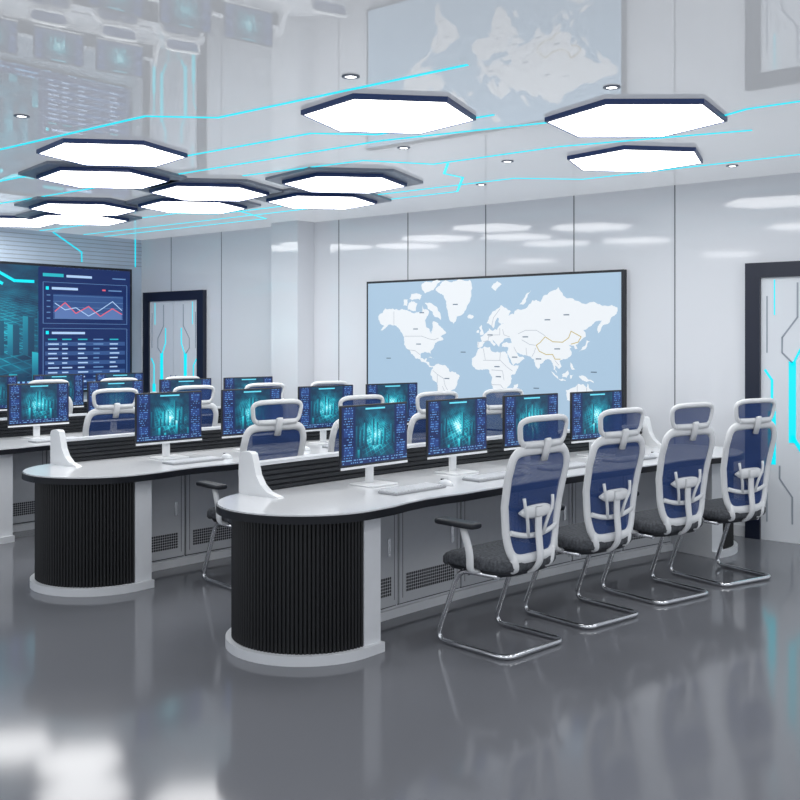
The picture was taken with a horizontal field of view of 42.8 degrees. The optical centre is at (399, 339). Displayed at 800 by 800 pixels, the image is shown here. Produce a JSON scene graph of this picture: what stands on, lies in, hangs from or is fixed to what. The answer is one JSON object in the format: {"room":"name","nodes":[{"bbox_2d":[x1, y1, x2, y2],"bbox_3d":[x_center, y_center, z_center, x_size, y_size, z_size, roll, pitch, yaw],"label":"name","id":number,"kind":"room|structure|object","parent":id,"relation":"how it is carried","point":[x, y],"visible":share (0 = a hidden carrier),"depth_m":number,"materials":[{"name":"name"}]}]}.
{"room":"control room","nodes":[
{"label":"control room","id":0,"kind":"room"},
{"bbox_2d":[0,227,140,399],"bbox_3d":[-7.033,0.140,9.219,0.100,2.920,11.200,0,0,40],"label":"wall","id":1,"kind":"structure","parent":0,"point":[136,271],"depth_m":12.86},
{"bbox_2d":[0,261,131,391],"bbox_3d":[-5.368,-0.135,11.085,0.077,1.570,5.800,0,0,40],"label":"wall screen","id":2,"kind":"object","parent":1,"relation":"attached to","point":[55,319],"visible":0.89,"depth_m":12.53,"materials":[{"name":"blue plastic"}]},
{"bbox_2d":[0,231,141,266],"bbox_3d":[-6.993,-1.120,9.185,0.004,0.308,11.200,0,0,40],"label":"trim","id":3,"kind":"structure","parent":1,"relation":"attached to","point":[0,231],"depth_m":12.65,"materials":[{"name":"grey"}]},
{"bbox_2d":[0,529,799,799],"bbox_3d":[-1.135,1.650,4.386,15.350,0.100,11.300,0,0,40],"label":"floor","id":4,"kind":"structure","parent":0,"point":[138,695],"depth_m":4.57,"materials":[{"name":"grey tile"}]},
{"bbox_2d":[28,379,72,413],"bbox_3d":[-3.535,0.989,10.003,0.654,1.220,0.585,0,0,-39],"label":"office chair","id":5,"kind":"object","parent":4,"relation":"on","point":[51,380],"visible":0.06,"depth_m":9.83,"materials":[{"name":"plastic"}]},
{"bbox_2d":[0,392,156,417],"bbox_3d":[-3.944,1.107,10.670,4.250,0.985,1.062,0,0,-43],"label":"desk","id":6,"kind":"object","parent":4,"relation":"on","point":[3,414],"visible":0.04,"depth_m":11.55,"materials":[{"name":"black"}]},
{"bbox_2d":[0,375,17,410],"bbox_3d":[-4.255,0.612,10.616,0.564,0.475,0.190,0,0,-45],"label":"computer monitor","id":7,"kind":"object","parent":6,"relation":"on","point":[13,379],"visible":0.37,"depth_m":10.70,"materials":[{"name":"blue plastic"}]},
{"bbox_2d":[33,374,83,406],"bbox_3d":[-3.718,0.612,11.120,0.564,0.475,0.190,0,0,-42],"label":"computer monitor","id":8,"kind":"object","parent":6,"relation":"on","point":[76,381],"visible":0.34,"depth_m":11.22,"materials":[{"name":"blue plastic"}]},
{"bbox_2d":[96,373,142,380],"bbox_3d":[-3.178,0.612,11.575,0.564,0.475,0.190,0,0,-39],"label":"computer monitor","id":9,"kind":"object","parent":6,"relation":"on","point":[99,376],"visible":0.23,"depth_m":11.55,"materials":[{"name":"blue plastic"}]},
{"bbox_2d":[82,388,137,436],"bbox_3d":[-2.417,0.989,8.230,0.654,1.220,0.585,0,0,-44],"label":"office chair","id":10,"kind":"object","parent":4,"relation":"on","point":[118,410],"visible":0.23,"depth_m":8.02,"materials":[{"name":"fabric"}]},
{"bbox_2d":[101,377,136,380],"bbox_3d":[-2.981,0.989,10.513,0.654,1.220,0.585,0,0,-36],"label":"office chair","id":11,"kind":"object","parent":4,"relation":"on","point":[126,378],"visible":0.02,"depth_m":10.27,"materials":[{"name":"plastic"}]},
{"bbox_2d":[0,398,283,543],"bbox_3d":[-2.303,1.107,9.438,4.250,0.985,1.062,0,0,-43],"label":"desk","id":12,"kind":"object","parent":4,"relation":"on","point":[17,495],"visible":0.07,"depth_m":8.55,"materials":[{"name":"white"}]},
{"bbox_2d":[7,382,68,439],"bbox_3d":[-3.131,0.612,8.846,0.190,0.475,0.564,0,0,42],"label":"computer monitor","id":13,"kind":"object","parent":12,"relation":"on","point":[36,405],"visible":0.94,"depth_m":8.83,"materials":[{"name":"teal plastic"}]},
{"bbox_2d":[28,436,73,442],"bbox_3d":[-2.906,0.841,8.613,0.143,0.018,0.430,0,0,42],"label":"keyboard","id":14,"kind":"object","parent":12,"relation":"on","point":[45,439],"visible":0.45,"depth_m":8.48,"materials":[{"name":"grey plastic"}]},
{"bbox_2d":[87,380,142,433],"bbox_3d":[-2.614,0.612,9.384,0.564,0.475,0.190,0,0,-45],"label":"computer monitor","id":15,"kind":"object","parent":12,"relation":"on","point":[92,386],"visible":0.3,"depth_m":9.34,"materials":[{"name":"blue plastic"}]},
{"bbox_2d":[159,378,210,415],"bbox_3d":[-2.077,0.612,9.887,0.564,0.475,0.190,0,0,-42],"label":"computer monitor","id":16,"kind":"object","parent":12,"relation":"on","point":[165,385],"visible":0.24,"depth_m":9.84,"materials":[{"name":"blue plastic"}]},
{"bbox_2d":[223,376,272,389],"bbox_3d":[-1.537,0.612,10.343,0.564,0.475,0.190,0,0,-39],"label":"computer monitor","id":17,"kind":"object","parent":12,"relation":"on","point":[229,382],"visible":0.2,"depth_m":10.29,"materials":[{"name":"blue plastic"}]},
{"bbox_2d":[166,376,198,378],"bbox_3d":[-2.428,0.989,10.968,0.654,1.220,0.585,0,0,-33],"label":"office chair","id":18,"kind":"object","parent":4,"relation":"on","point":[172,377],"visible":0.02,"depth_m":10.72,"materials":[{"name":"plastic"}]},
{"bbox_2d":[173,385,217,426],"bbox_3d":[-1.893,0.989,8.771,0.654,1.220,0.585,0,0,-41],"label":"office chair","id":19,"kind":"object","parent":4,"relation":"on","point":[206,404],"visible":0.16,"depth_m":8.67,"materials":[{"name":"plastic"}]},
{"bbox_2d":[196,399,305,589],"bbox_3d":[-0.952,0.989,6.739,0.654,1.220,0.585,0,0,-41],"label":"office chair","id":20,"kind":"object","parent":4,"relation":"on","point":[278,424],"visible":0.35,"depth_m":6.56,"materials":[{"name":"fabric"}]},
{"bbox_2d":[22,419,501,596],"bbox_3d":[-0.741,1.107,8.027,4.499,0.985,1.077,0,0,-43],"label":"desk","id":21,"kind":"object","parent":4,"relation":"on","point":[109,515],"visible":0.39,"depth_m":6.59,"materials":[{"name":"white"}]},
{"bbox_2d":[135,391,201,459],"bbox_3d":[-1.665,0.612,7.356,0.190,0.475,0.564,0,0,42],"label":"computer monitor","id":22,"kind":"object","parent":21,"relation":"on","point":[164,418],"visible":1,"depth_m":7.34,"materials":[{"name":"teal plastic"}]},
{"bbox_2d":[162,456,223,464],"bbox_3d":[-1.440,0.841,7.123,0.143,0.018,0.430,0,0,42],"label":"keyboard","id":23,"kind":"object","parent":21,"relation":"on","point":[207,458],"visible":1,"depth_m":7.08,"materials":[{"name":"grey plastic"}]},
{"bbox_2d":[221,453,231,458],"bbox_3d":[-1.244,0.832,7.332,0.110,0.036,0.060,0,0,43],"label":"computer mouse","id":24,"kind":"object","parent":21,"relation":"on","point":[225,456],"visible":0.97,"depth_m":7.30,"materials":[{"name":"white plastic"}]},
{"bbox_2d":[221,387,280,450],"bbox_3d":[-1.148,0.612,7.894,0.564,0.475,0.190,0,0,-45],"label":"computer monitor","id":25,"kind":"object","parent":21,"relation":"on","point":[236,404],"visible":0.6,"depth_m":7.81,"materials":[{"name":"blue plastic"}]},
{"bbox_2d":[257,449,296,455],"bbox_3d":[-0.935,0.841,7.649,0.430,0.018,0.143,0,0,-45],"label":"keyboard","id":26,"kind":"object","parent":21,"relation":"on","point":[285,449],"visible":0.26,"depth_m":7.61,"materials":[{"name":"grey plastic"}]},
{"bbox_2d":[298,385,352,444],"bbox_3d":[-0.610,0.612,8.397,0.564,0.475,0.190,0,0,-42],"label":"computer monitor","id":27,"kind":"object","parent":21,"relation":"on","point":[320,411],"visible":0.77,"depth_m":8.35,"materials":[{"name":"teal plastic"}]},
{"bbox_2d":[366,382,416,424],"bbox_3d":[-0.071,0.612,8.853,0.564,0.475,0.190,0,0,-39],"label":"computer monitor","id":28,"kind":"object","parent":21,"relation":"on","point":[391,392],"visible":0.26,"depth_m":8.88,"materials":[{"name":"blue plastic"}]},
{"bbox_2d":[245,383,288,417],"bbox_3d":[-1.340,0.989,9.280,0.654,1.220,0.585,0,0,-34],"label":"office chair","id":29,"kind":"object","parent":4,"relation":"on","point":[253,385],"visible":0.03,"depth_m":9.07,"materials":[{"name":"plastic"}]},
{"bbox_2d":[271,220,313,417],"bbox_3d":[-1.208,0.140,11.492,0.420,2.920,0.260,0,0,40],"label":"column","id":30,"kind":"structure","parent":4,"relation":"on","point":[292,242],"depth_m":11.38,"materials":[{"name":"white paint"}]},
{"bbox_2d":[310,381,347,385],"bbox_3d":[-0.787,0.989,9.735,0.654,1.220,0.585,0,0,-31],"label":"office chair","id":31,"kind":"object","parent":4,"relation":"on","point":[318,383],"visible":0.05,"depth_m":9.48,"materials":[{"name":"plastic"}]},
{"bbox_2d":[328,394,384,451],"bbox_3d":[-0.427,0.989,7.281,0.654,1.220,0.585,0,0,-40],"label":"office chair","id":32,"kind":"object","parent":4,"relation":"on","point":[333,440],"visible":0.11,"depth_m":7.00,"materials":[{"name":"plastic"}]},
{"bbox_2d":[407,391,457,443],"bbox_3d":[0.127,0.989,7.791,0.654,1.220,0.585,0,0,-37],"label":"office chair","id":33,"kind":"object","parent":4,"relation":"on","point":[416,417],"visible":0.09,"depth_m":7.51,"materials":[{"name":"plastic"}]},
{"bbox_2d":[216,416,743,666],"bbox_3d":[0.797,1.107,6.691,4.568,0.985,1.081,0,0,-43],"label":"desk","id":34,"kind":"object","parent":4,"relation":"on","point":[319,560],"visible":0.59,"depth_m":5.59,"materials":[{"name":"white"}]},
{"bbox_2d":[339,402,407,487],"bbox_3d":[-0.155,0.612,5.997,0.190,0.475,0.564,0,0,42],"label":"computer monitor","id":35,"kind":"object","parent":34,"relation":"on","point":[370,435],"visible":1,"depth_m":5.98,"materials":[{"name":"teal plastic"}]},
{"bbox_2d":[378,482,445,495],"bbox_3d":[0.071,0.841,5.765,0.143,0.018,0.430,0,0,42],"label":"keyboard","id":36,"kind":"object","parent":34,"relation":"on","point":[402,490],"visible":1,"depth_m":5.72,"materials":[{"name":"grey plastic"}]},
{"bbox_2d":[438,478,452,485],"bbox_3d":[0.267,0.832,5.973,0.110,0.036,0.060,0,0,43],"label":"computer mouse","id":37,"kind":"object","parent":34,"relation":"on","point":[446,482],"visible":0.91,"depth_m":5.95,"materials":[{"name":"white plastic"}]},
{"bbox_2d":[426,397,486,475],"bbox_3d":[0.363,0.612,6.535,0.564,0.475,0.190,0,0,-45],"label":"computer monitor","id":38,"kind":"object","parent":34,"relation":"on","point":[458,426],"visible":1,"depth_m":6.51,"materials":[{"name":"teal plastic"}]},
{"bbox_2d":[462,471,522,481],"bbox_3d":[0.576,0.841,6.291,0.430,0.018,0.143,0,0,-45],"label":"keyboard","id":39,"kind":"object","parent":34,"relation":"on","point":[497,475],"visible":0.81,"depth_m":6.22,"materials":[{"name":"grey plastic"}]},
{"bbox_2d":[502,393,557,464],"bbox_3d":[0.900,0.612,7.039,0.564,0.475,0.190,0,0,-42],"label":"computer monitor","id":40,"kind":"object","parent":34,"relation":"on","point":[515,408],"visible":0.49,"depth_m":6.96,"materials":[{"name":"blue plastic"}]},
{"bbox_2d":[537,462,593,470],"bbox_3d":[1.101,0.841,6.784,0.430,0.018,0.143,0,0,-42],"label":"keyboard","id":41,"kind":"object","parent":34,"relation":"on","point":[573,465],"visible":0.58,"depth_m":6.77,"materials":[{"name":"grey plastic"}]},
{"bbox_2d":[570,390,621,457],"bbox_3d":[1.440,0.612,7.495,0.564,0.475,0.190,0,0,-39],"label":"computer monitor","id":42,"kind":"object","parent":34,"relation":"on","point":[586,407],"visible":0.65,"depth_m":7.43,"materials":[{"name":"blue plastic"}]},
{"bbox_2d":[606,455,656,462],"bbox_3d":[1.627,0.841,7.230,0.430,0.018,0.143,0,0,-39],"label":"keyboard","id":43,"kind":"object","parent":34,"relation":"on","point":[646,457],"visible":0.29,"depth_m":7.24,"materials":[{"name":"grey plastic"}]},
{"bbox_2d":[649,452,658,457],"bbox_3d":[1.852,0.832,7.406,0.060,0.036,0.110,0,0,-38],"label":"computer mouse","id":44,"kind":"object","parent":34,"relation":"on","point":[654,454],"visible":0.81,"depth_m":7.39,"materials":[{"name":"white plastic"}]},
{"bbox_2d":[435,414,569,659],"bbox_3d":[0.560,0.989,5.382,0.654,1.220,0.585,0,0,-44],"label":"office chair","id":45,"kind":"object","parent":4,"relation":"on","point":[508,557],"visible":1,"depth_m":5.21,"materials":[{"name":"fabric"}]},
{"bbox_2d":[482,388,522,435],"bbox_3d":[0.679,0.989,8.245,0.654,1.220,0.585,0,0,-32],"label":"office chair","id":46,"kind":"object","parent":4,"relation":"on","point":[491,409],"visible":0.11,"depth_m":8.00,"materials":[{"name":"fabric"}]},
{"bbox_2d":[522,407,644,628],"bbox_3d":[1.084,0.989,5.922,0.654,1.220,0.585,0,0,-40],"label":"office chair","id":47,"kind":"object","parent":4,"relation":"on","point":[588,537],"visible":0.89,"depth_m":5.74,"materials":[{"name":"plastic"}]},
{"bbox_2d":[599,402,714,604],"bbox_3d":[1.638,0.989,6.432,0.654,1.220,0.585,0,0,-36],"label":"office chair","id":48,"kind":"object","parent":4,"relation":"on","point":[661,522],"visible":0.92,"depth_m":6.25,"materials":[{"name":"plastic"}]},
{"bbox_2d":[668,398,776,586],"bbox_3d":[2.190,0.989,6.886,0.654,1.220,0.585,0,0,-32],"label":"office chair","id":49,"kind":"object","parent":4,"relation":"on","point":[726,510],"visible":0.89,"depth_m":6.69,"materials":[{"name":"plastic"}]},
{"bbox_2d":[0,0,799,239],"bbox_3d":[-1.135,-1.370,4.386,15.350,0.100,11.300,0,0,40],"label":"ceiling","id":50,"kind":"structure","parent":0,"point":[69,66],"depth_m":5.28,"materials":[{"name":"white paint"}]},
{"bbox_2d":[14,114,29,117],"bbox_3d":[-2.226,-1.316,6.007,0.090,0.008,0.090,0,0,40],"label":"recessed light","id":51,"kind":"object","parent":50,"relation":"in","point":[15,115],"visible":1,"depth_m":6.00,"materials":[{"name":"grey"}]},
{"bbox_2d":[0,215,53,227],"bbox_3d":[-4.310,-1.305,11.246,1.008,0.030,0.980,0,0,40],"label":"recessed light","id":52,"kind":"object","parent":50,"relation":"in","point":[5,220],"visible":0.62,"depth_m":11.25,"materials":[{"name":"white plastic"}]},
{"bbox_2d":[29,212,128,225],"bbox_3d":[-3.407,-1.283,10.847,1.008,0.030,0.980,0,0,40],"label":"recessed light","id":53,"kind":"object","parent":50,"relation":"in","point":[47,217],"visible":0.95,"depth_m":10.79,"materials":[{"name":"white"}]},
{"bbox_2d":[29,200,137,215],"bbox_3d":[-3.091,-1.283,9.975,1.008,0.030,0.980,0,0,40],"label":"recessed light","id":54,"kind":"object","parent":50,"relation":"in","point":[89,208],"visible":1,"depth_m":9.88,"materials":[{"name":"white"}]},
{"bbox_2d":[36,167,169,188],"bbox_3d":[-2.358,-1.283,8.118,1.008,0.030,0.980,0,0,40],"label":"recessed light","id":55,"kind":"object","parent":50,"relation":"in","point":[80,177],"visible":1,"depth_m":8.04,"materials":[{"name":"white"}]},
{"bbox_2d":[36,138,187,166],"bbox_3d":[-2.013,-1.305,7.156,1.008,0.030,0.980,0,0,40],"label":"recessed light","id":56,"kind":"object","parent":50,"relation":"in","point":[88,152],"visible":1,"depth_m":7.06,"materials":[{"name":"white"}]},
{"bbox_2d":[138,198,246,213],"bbox_3d":[-1.990,-1.283,9.814,1.008,0.030,0.980,0,0,40],"label":"recessed light","id":57,"kind":"object","parent":50,"relation":"in","point":[169,205],"visible":0.96,"depth_m":9.74,"materials":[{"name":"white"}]},
{"bbox_2d":[149,182,268,201],"bbox_3d":[-1.655,-1.283,8.887,1.008,0.030,0.980,0,0,40],"label":"recessed light","id":58,"kind":"object","parent":50,"relation":"in","point":[177,190],"visible":1,"depth_m":8.81,"materials":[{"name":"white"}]},
{"bbox_2d":[14,161,422,223],"bbox_3d":[-2.175,-1.308,9.318,5.122,0.021,3.316,0,0,40],"label":"ceiling lights","id":59,"kind":"object","parent":50,"relation":"attached to","point":[31,172],"depth_m":8.41},
{"bbox_2d":[266,193,376,209],"bbox_3d":[-0.722,-1.283,9.463,1.008,0.030,0.980,0,0,40],"label":"recessed light","id":60,"kind":"object","parent":50,"relation":"in","point":[342,201],"visible":1,"depth_m":9.38,"materials":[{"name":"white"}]},
{"bbox_2d":[282,172,406,193],"bbox_3d":[-0.451,-1.283,8.380,1.008,0.030,0.980,0,0,40],"label":"recessed light","id":61,"kind":"object","parent":50,"relation":"in","point":[318,182],"visible":1,"depth_m":8.30,"materials":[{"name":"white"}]},
{"bbox_2d":[342,74,359,78],"bbox_3d":[-0.246,-1.316,5.104,0.090,0.008,0.090,0,0,40],"label":"recessed light","id":62,"kind":"object","parent":50,"relation":"in","point":[345,76],"visible":1,"depth_m":5.10,"materials":[{"name":"grey"}]},
{"bbox_2d":[301,93,475,133],"bbox_3d":[-0.061,-1.305,5.938,1.008,0.030,0.980,0,0,40],"label":"ceiling light","id":63,"kind":"object","parent":50,"relation":"in","point":[354,112],"visible":1,"depth_m":5.84,"materials":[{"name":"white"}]},
{"bbox_2d":[0,64,799,266],"bbox_3d":[-0.957,-1.142,8.038,10.750,0.370,5.067,0,0,40],"label":"led light strip","id":64,"kind":"object","parent":50,"relation":"attached to","point":[464,65],"visible":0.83,"depth_m":6.99,"materials":[{"name":"teal plastic"}]},
{"bbox_2d":[397,146,409,148],"bbox_3d":[0.025,-1.316,6.997,0.090,0.008,0.090,0,0,40],"label":"recessed light","id":65,"kind":"object","parent":50,"relation":"in","point":[399,147],"visible":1,"depth_m":6.97,"materials":[{"name":"grey"}]},
{"bbox_2d":[501,160,513,162],"bbox_3d":[0.793,-1.316,7.530,0.090,0.008,0.090,0,0,40],"label":"recessed light","id":66,"kind":"object","parent":50,"relation":"in","point":[503,161],"visible":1,"depth_m":7.51,"materials":[{"name":"grey"}]},
{"bbox_2d":[603,85,620,89],"bbox_3d":[1.104,-1.316,5.322,0.090,0.008,0.090,0,0,40],"label":"recessed light","id":67,"kind":"object","parent":50,"relation":"in","point":[607,87],"visible":1,"depth_m":5.31,"materials":[{"name":"grey"}]},
{"bbox_2d":[567,145,702,171],"bbox_3d":[1.707,-1.305,7.395,1.008,0.030,0.980,0,0,40],"label":"recessed light","id":68,"kind":"object","parent":50,"relation":"in","point":[624,158],"visible":1,"depth_m":7.29,"materials":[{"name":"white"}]},
{"bbox_2d":[545,99,726,137],"bbox_3d":[1.399,-1.305,6.052,1.029,0.030,1.058,0,0,-41],"label":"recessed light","id":69,"kind":"object","parent":50,"relation":"in","point":[605,118],"visible":1,"depth_m":5.95,"materials":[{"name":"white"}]},
{"bbox_2d":[141,172,799,524],"bbox_3d":[2.442,0.140,8.695,15.350,2.920,0.100,0,0,40],"label":"wall","id":70,"kind":"structure","parent":0,"point":[722,226],"depth_m":9.32,"materials":[{"name":"white paint"}]},
{"bbox_2d":[143,290,206,392],"bbox_3d":[-2.883,0.490,13.012,1.220,2.220,0.059,0,0,40],"label":"door","id":71,"kind":"structure","parent":70,"relation":"in","point":[174,322],"depth_m":13.02,"materials":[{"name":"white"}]},
{"bbox_2d":[171,185,674,439],"bbox_3d":[0.616,0.140,10.145,9.237,2.920,0.003,0,0,40],"label":"trim","id":72,"kind":"structure","parent":70,"relation":"attached to","point":[674,185],"depth_m":10.59,"materials":[{"name":"grey metal"}]},
{"bbox_2d":[367,269,626,430],"bbox_3d":[0.820,0.130,9.934,3.010,1.500,0.064,0,0,40],"label":"display","id":73,"kind":"object","parent":70,"relation":"attached to","point":[562,333],"visible":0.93,"depth_m":9.76,"materials":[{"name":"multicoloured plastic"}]},
{"bbox_2d":[734,524,744,536],"bbox_3d":[0.922,1.555,9.885,4.910,0.090,0.012,0,0,40],"label":"baseboard","id":74,"kind":"structure","parent":70,"relation":"attached to","point":[739,530],"depth_m":8.34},
{"bbox_2d":[745,261,799,543],"bbox_3d":[3.280,0.490,7.895,1.220,2.220,0.059,0,0,40],"label":"door","id":75,"kind":"structure","parent":70,"relation":"in","point":[772,289],"depth_m":8.12,"materials":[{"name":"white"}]}
]}

